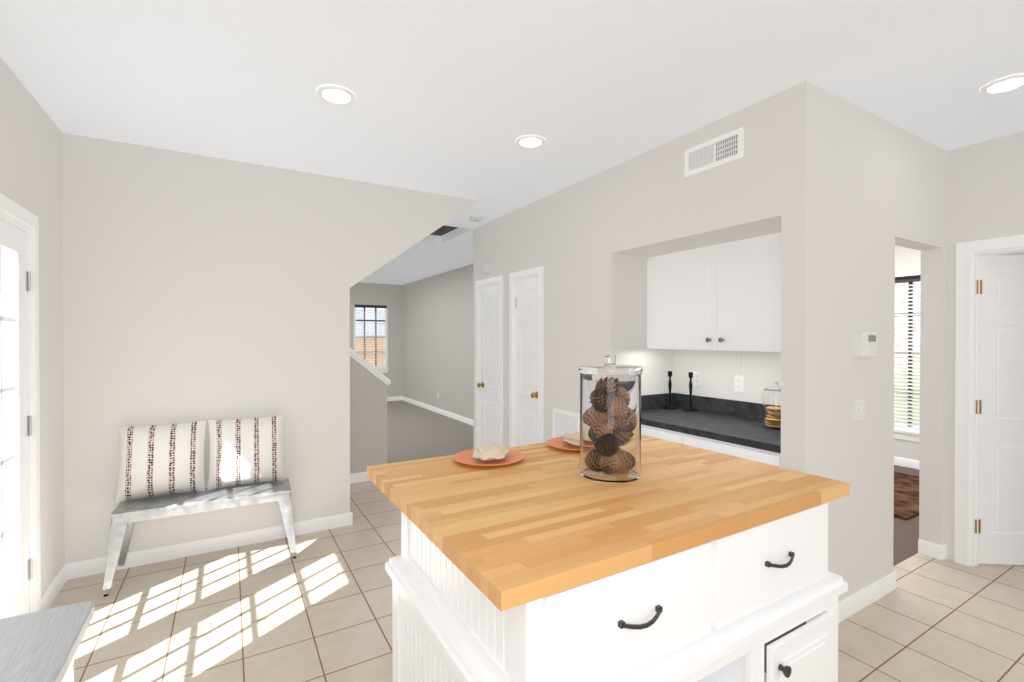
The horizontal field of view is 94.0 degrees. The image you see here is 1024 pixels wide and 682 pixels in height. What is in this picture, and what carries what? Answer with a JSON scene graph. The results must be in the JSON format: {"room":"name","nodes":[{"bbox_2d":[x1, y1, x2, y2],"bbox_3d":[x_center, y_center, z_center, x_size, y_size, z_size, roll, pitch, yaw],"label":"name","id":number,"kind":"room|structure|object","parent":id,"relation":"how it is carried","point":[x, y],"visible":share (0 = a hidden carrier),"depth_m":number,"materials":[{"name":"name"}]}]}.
{"room":"kitchen","nodes":[
{"label":"kitchen","id":0,"kind":"room"},
{"bbox_2d":[0,57,64,595],"bbox_3d":[-1.171,0.114,0.143,0.120,2.740,6.638,0,0,-31],"label":"wall","id":1,"kind":"structure","parent":0,"point":[30,156],"depth_m":2.65,"materials":[{"name":"grey paint"}]},
{"bbox_2d":[0,193,40,618],"bbox_3d":[-2.123,0.413,1.770,0.138,2.120,1.655,0,0,-31],"label":"door","id":2,"kind":"structure","parent":1,"relation":"attached to","point":[20,566],"depth_m":2.35,"materials":[{"name":"white paint"}]},
{"bbox_2d":[41,564,68,609],"bbox_3d":[-2.610,1.419,2.715,0.015,0.095,0.445,0,0,-31],"label":"baseboard","id":3,"kind":"structure","parent":1,"relation":"attached to","point":[58,582],"depth_m":2.73,"materials":[{"name":"white paint"}]},
{"bbox_2d":[62,133,478,563],"bbox_3d":[-1.603,0.091,3.675,2.977,2.740,0.120,0,0,-31],"label":"wall","id":4,"kind":"structure","parent":0,"point":[196,287],"depth_m":3.31,"materials":[{"name":"grey paint"}]},
{"bbox_2d":[67,511,352,578],"bbox_3d":[-2.010,1.415,3.365,1.713,0.095,0.015,0,0,-31],"label":"baseboard","id":5,"kind":"structure","parent":4,"relation":"attached to","point":[78,569],"depth_m":3.30,"materials":[{"name":"white paint"}]},
{"bbox_2d":[350,353,386,473],"bbox_3d":[-2.362,0.085,4.518,2.340,2.740,0.120,0,0,-31],"label":"wall","id":6,"kind":"structure","parent":0,"point":[368,417],"depth_m":4.96,"materials":[{"name":"grey paint"}]},
{"bbox_2d":[350,472,370,483],"bbox_3d":[-2.321,1.408,4.473,2.355,0.095,0.015,0,0,-31],"label":"baseboard","id":7,"kind":"structure","parent":6,"relation":"attached to","point":[362,476],"depth_m":4.91,"materials":[{"name":"white paint"}]},
{"bbox_2d":[350,348,390,385],"bbox_3d":[-2.218,-0.425,4.599,2.066,1.810,0.170,0,0,-31],"label":"trim","id":8,"kind":"structure","parent":6,"relation":"on","point":[363,362],"depth_m":4.95,"materials":[{"name":"white paint"}]},
{"bbox_2d":[350,283,401,396],"bbox_3d":[-5.485,0.050,9.722,6.870,2.740,0.120,0,0,-31],"label":"wall","id":9,"kind":"structure","parent":0,"point":[390,295],"depth_m":11.21,"materials":[{"name":"grey paint"}]},
{"bbox_2d":[354,304,388,372],"bbox_3d":[-3.267,-0.048,11.018,0.810,1.580,0.150,0,0,-31],"label":"window","id":10,"kind":"structure","parent":9,"relation":"in","point":[384,368],"depth_m":11.04,"materials":[{"name":"white paint"}]},
{"bbox_2d":[387,396,400,400],"bbox_3d":[-5.502,1.373,9.642,6.750,0.095,0.015,0,0,-31],"label":"baseboard","id":11,"kind":"structure","parent":9,"relation":"attached to","point":[399,397],"depth_m":11.24,"materials":[{"name":"white paint"}]},
{"bbox_2d":[387,400,472,463],"bbox_3d":[-3.925,1.467,7.175,6.950,0.060,6.270,0,0,-31],"label":"floor","id":12,"kind":"structure","parent":0,"point":[415,432],"depth_m":7.33,"materials":[{"name":"carpet"}]},
{"bbox_2d":[430,227,440,235],"bbox_3d":[-1.465,-1.570,6.072,1.300,0.350,0.060,0,0,-31],"label":"wall","id":13,"kind":"structure","parent":0,"point":[438,232],"depth_m":6.32,"materials":[{"name":"grey paint"}]},
{"bbox_2d":[402,264,472,419],"bbox_3d":[-0.986,0.057,8.748,0.120,2.740,6.118,0,0,-31],"label":"wall","id":14,"kind":"structure","parent":0,"point":[430,337],"depth_m":9.32,"materials":[{"name":"grey paint"}]},
{"bbox_2d":[401,396,472,425],"bbox_3d":[-1.042,1.379,8.720,0.015,0.095,6.110,0,0,-31],"label":"baseboard","id":15,"kind":"structure","parent":14,"relation":"attached to","point":[460,418],"depth_m":9.34,"materials":[{"name":"white paint"}]},
{"bbox_2d":[0,0,1023,284],"bbox_3d":[-0.626,-1.335,4.560,10.220,0.100,14.100,0,0,-31],"label":"ceiling","id":16,"kind":"structure","parent":0,"point":[456,98],"depth_m":2.28,"materials":[{"name":"white paint"}]},
{"bbox_2d":[316,85,355,104],"bbox_3d":[-0.907,-1.266,2.465,0.192,0.009,0.192,0,0,-31],"label":"recessed light","id":17,"kind":"object","parent":16,"relation":"in","point":[334,95],"visible":1,"depth_m":2.46,"materials":[{"name":"white paint"}]},
{"bbox_2d":[469,215,482,221],"bbox_3d":[-0.377,-1.269,4.964,0.140,0.038,0.140,0,0,-31],"label":"smoke detector","id":18,"kind":"object","parent":16,"relation":"attached to","point":[474,218],"visible":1,"depth_m":4.92,"materials":[{"name":"white plastic"}]},
{"bbox_2d":[516,135,544,148],"bbox_3d":[0.118,-1.270,3.049,0.192,0.009,0.192,0,0,-31],"label":"recessed light","id":19,"kind":"object","parent":16,"relation":"in","point":[530,141],"visible":1,"depth_m":3.04,"materials":[{"name":"white paint"}]},
{"bbox_2d":[980,74,1023,94],"bbox_3d":[2.445,-1.265,2.358,0.192,0.009,0.192,0,0,-31],"label":"recessed light","id":20,"kind":"object","parent":16,"relation":"in","point":[1005,85],"visible":1,"depth_m":2.36,"materials":[{"name":"white paint"}]},
{"bbox_2d":[48,481,1023,681],"bbox_3d":[0.840,1.503,1.804,5.624,0.060,7.830,0,0,-31],"label":"floor","id":21,"kind":"structure","parent":0,"point":[318,608],"depth_m":2.52,"materials":[{"name":"beige tile"}]},
{"bbox_2d":[0,601,93,681],"bbox_3d":[-1.140,1.100,0.773,0.540,0.760,0.980,0,0,-31],"label":"table","id":22,"kind":"object","parent":21,"relation":"on","point":[40,646],"visible":1,"depth_m":1.14,"materials":[{"name":"wood"}]},
{"bbox_2d":[102,478,296,596],"bbox_3d":[-1.992,1.234,3.146,1.033,0.460,0.429,0,0,-31],"label":"bench","id":23,"kind":"object","parent":21,"relation":"on","point":[125,516],"visible":0.94,"depth_m":3.04,"materials":[{"name":"metal"}]},
{"bbox_2d":[116,420,205,502],"bbox_3d":[-2.276,0.772,3.115,0.473,0.460,0.204,0,0,-31],"label":"pillow","id":24,"kind":"object","parent":23,"relation":"on","point":[156,460],"visible":1,"depth_m":3.05,"materials":[{"name":"fabric"}]},
{"bbox_2d":[207,415,284,490],"bbox_3d":[-1.857,0.771,3.349,0.473,0.460,0.208,0,0,-31],"label":"pillow","id":25,"kind":"object","parent":23,"relation":"on","point":[245,451],"visible":1,"depth_m":3.28,"materials":[{"name":"fabric"}]},
{"bbox_2d":[385,494,849,681],"bbox_3d":[0.371,1.024,1.823,1.420,0.897,1.055,0,0,-31],"label":"kitchen island","id":26,"kind":"object","parent":21,"relation":"on","point":[757,602],"depth_m":1.42,"materials":[{"name":"white paint"}]},
{"bbox_2d":[367,434,849,613],"bbox_3d":[0.326,0.554,1.906,1.500,0.043,1.159,0,0,-31],"label":"island countertop","id":27,"kind":"structure","parent":26,"relation":"on","point":[534,524],"depth_m":1.55,"materials":[{"name":"brown wood"}]},
{"bbox_2d":[453,443,523,465],"bbox_3d":[-0.104,0.496,2.121,0.316,0.067,0.316,0,0,-31],"label":"plate","id":28,"kind":"object","parent":27,"relation":"on","point":[489,454],"visible":1,"depth_m":2.08,"materials":[{"name":"orange ceramic"}]},
{"bbox_2d":[546,432,579,450],"bbox_3d":[0.330,0.494,2.390,0.316,0.069,0.316,0,0,-31],"label":"plate","id":29,"kind":"object","parent":27,"relation":"on","point":[568,441],"visible":0.48,"depth_m":2.37,"materials":[{"name":"orange ceramic"}]},
{"bbox_2d":[578,356,642,482],"bbox_3d":[0.390,0.295,1.895,0.250,0.473,0.250,0,0,-31],"label":"glass jar","id":30,"kind":"object","parent":27,"relation":"on","point":[610,420],"visible":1,"depth_m":1.79,"materials":[{"name":"clear glass"}]},
{"bbox_2d":[441,80,819,475],"bbox_3d":[0.782,-0.141,4.657,1.246,3.190,4.662,0,0,-31],"label":"wall","id":31,"kind":"structure","parent":0,"point":[591,245],"depth_m":3.22,"materials":[{"name":"grey paint"}]},
{"bbox_2d":[484,263,490,273],"bbox_3d":[-0.272,-0.789,5.180,0.034,0.116,0.116,0,0,-31],"label":"smoke detector","id":32,"kind":"object","parent":31,"relation":"attached to","point":[487,268],"depth_m":5.16,"materials":[{"name":"white plastic"}]},
{"bbox_2d":[475,266,542,448],"bbox_3d":[-0.030,0.389,4.884,0.168,2.128,1.346,0,0,-31],"label":"doors","id":33,"kind":"structure","parent":31,"relation":"attached to","point":[525,357],"depth_m":4.73,"materials":[{"name":"white paint"}]},
{"bbox_2d":[553,408,579,437],"bbox_3d":[0.451,0.821,3.998,0.007,0.475,0.370,0,0,-31],"label":"air vent","id":34,"kind":"object","parent":31,"relation":"in","point":[564,421],"visible":0.38,"depth_m":4.01,"materials":[{"name":"white paint"}]},
{"bbox_2d":[663,371,676,408],"bbox_3d":[1.238,0.383,3.740,0.100,0.292,0.100,0,0,-31],"label":"candlestick","id":35,"kind":"object","parent":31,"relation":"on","point":[669,406],"visible":1,"depth_m":3.73,"materials":[{"name":"black metal"}]},
{"bbox_2d":[684,372,697,411],"bbox_3d":[1.360,0.384,3.632,0.100,0.292,0.100,0,0,-31],"label":"candlestick","id":36,"kind":"object","parent":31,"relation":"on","point":[690,376],"visible":1,"depth_m":3.62,"materials":[{"name":"black metal"}]},
{"bbox_2d":[693,371,701,386],"label":"outlet plates","id":37,"kind":"object","parent":31,"relation":"attached to","point":[697,375],"depth_m":3.66,"materials":[{"name":"white plastic"}]},
{"bbox_2d":[684,126,743,176],"bbox_3d":[1.166,-1.091,2.778,0.007,0.165,0.392,0,0,-31],"label":"air vent","id":38,"kind":"object","parent":31,"relation":"in","point":[718,151],"visible":1,"depth_m":2.76,"materials":[{"name":"white metal"}]},
{"bbox_2d":[734,351,743,391],"label":"outlet plates","id":39,"kind":"object","parent":31,"relation":"attached to","point":[738,382],"depth_m":3.36,"materials":[{"name":"white plastic"}]},
{"bbox_2d":[762,381,780,429],"bbox_3d":[1.629,0.392,2.943,0.150,0.286,0.150,0,0,-31],"label":"cookie jar","id":40,"kind":"object","parent":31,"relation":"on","point":[771,407],"visible":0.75,"depth_m":2.90,"materials":[{"name":"clear glass"}]},
{"bbox_2d":[818,87,946,601],"bbox_3d":[2.199,0.096,2.857,1.603,2.740,0.120,0,0,-31],"label":"wall","id":41,"kind":"structure","parent":0,"point":[882,188],"depth_m":2.68,"materials":[{"name":"grey paint"}]},
{"bbox_2d":[854,398,864,420],"bbox_3d":[1.902,0.375,2.605,0.115,0.115,0.016,0,0,-31],"label":"switch plate","id":42,"kind":"object","parent":41,"relation":"attached to","point":[859,409],"visible":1,"depth_m":2.60,"materials":[{"name":"white plastic"}]},
{"bbox_2d":[853,332,876,356],"bbox_3d":[1.930,0.018,2.604,0.175,0.130,0.041,0,0,-31],"label":"thermostat","id":43,"kind":"object","parent":41,"relation":"attached to","point":[864,343],"visible":1,"depth_m":2.57,"materials":[{"name":"white plastic"}]},
{"bbox_2d":[838,571,895,622],"bbox_3d":[1.855,1.420,2.584,0.994,0.095,0.015,0,0,-31],"label":"baseboard","id":44,"kind":"structure","parent":41,"relation":"attached to","point":[854,603],"depth_m":2.64,"materials":[{"name":"white paint"}]},
{"bbox_2d":[894,245,920,460],"bbox_3d":[5.228,0.085,4.440,0.120,2.740,7.750,0,0,-31],"label":"wall","id":45,"kind":"structure","parent":0,"point":[907,261],"depth_m":5.48,"materials":[{"name":"grey paint"}]},
{"bbox_2d":[894,456,918,468],"bbox_3d":[4.151,1.397,6.134,0.015,0.095,3.513,0,0,-31],"label":"baseboard","id":46,"kind":"structure","parent":45,"relation":"attached to","point":[904,462],"depth_m":5.48,"materials":[{"name":"white paint"}]},
{"bbox_2d":[894,274,920,441],"bbox_3d":[4.580,0.193,5.504,0.150,1.890,1.340,0,0,-31],"label":"dining window","id":47,"kind":"structure","parent":45,"relation":"in","point":[909,430],"depth_m":5.50,"materials":[{"name":"white paint"}]},
{"bbox_2d":[893,465,1023,565],"bbox_3d":[3.785,1.491,3.548,3.680,0.061,7.830,0,0,-31],"label":"floor","id":48,"kind":"structure","parent":0,"point":[905,538],"depth_m":3.58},
{"bbox_2d":[894,472,918,519],"bbox_3d":[3.327,1.444,5.235,1.550,0.011,2.200,0,0,-31],"label":"dining rug","id":49,"kind":"object","parent":48,"relation":"on","point":[906,496],"visible":0.14,"depth_m":4.46,"materials":[{"name":"brown fabric"}]},
{"bbox_2d":[944,131,1023,560],"bbox_3d":[3.928,0.104,1.629,0.120,2.740,3.998,0,0,-31],"label":"wall","id":50,"kind":"structure","parent":0,"point":[984,189],"depth_m":3.11,"materials":[{"name":"grey paint"}]},
{"bbox_2d":[954,234,1023,565],"bbox_3d":[3.468,0.410,2.934,0.701,2.110,0.930,0,0,-31],"label":"door","id":51,"kind":"structure","parent":50,"relation":"attached to","point":[989,448],"depth_m":3.10,"materials":[{"name":"white paint"}]},
{"bbox_2d":[999,252,1023,254],"bbox_3d":[4.806,0.101,2.079,0.050,2.740,3.878,0,0,-31],"label":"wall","id":52,"kind":"structure","parent":0,"point":[1019,253],"depth_m":3.65,"materials":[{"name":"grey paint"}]},
{"label":"outside","id":53,"kind":"structure","parent":0,"visible":0},
{"bbox_2d":[356,307,383,365],"bbox_3d":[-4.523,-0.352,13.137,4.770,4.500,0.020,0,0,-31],"label":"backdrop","id":54,"kind":"structure","parent":53,"point":[369,333],"depth_m":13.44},
{"bbox_2d":[894,281,920,423],"bbox_3d":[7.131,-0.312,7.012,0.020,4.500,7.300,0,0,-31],"label":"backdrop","id":55,"kind":"structure","parent":53,"point":[903,287],"depth_m":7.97,"materials":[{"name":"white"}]}
]}

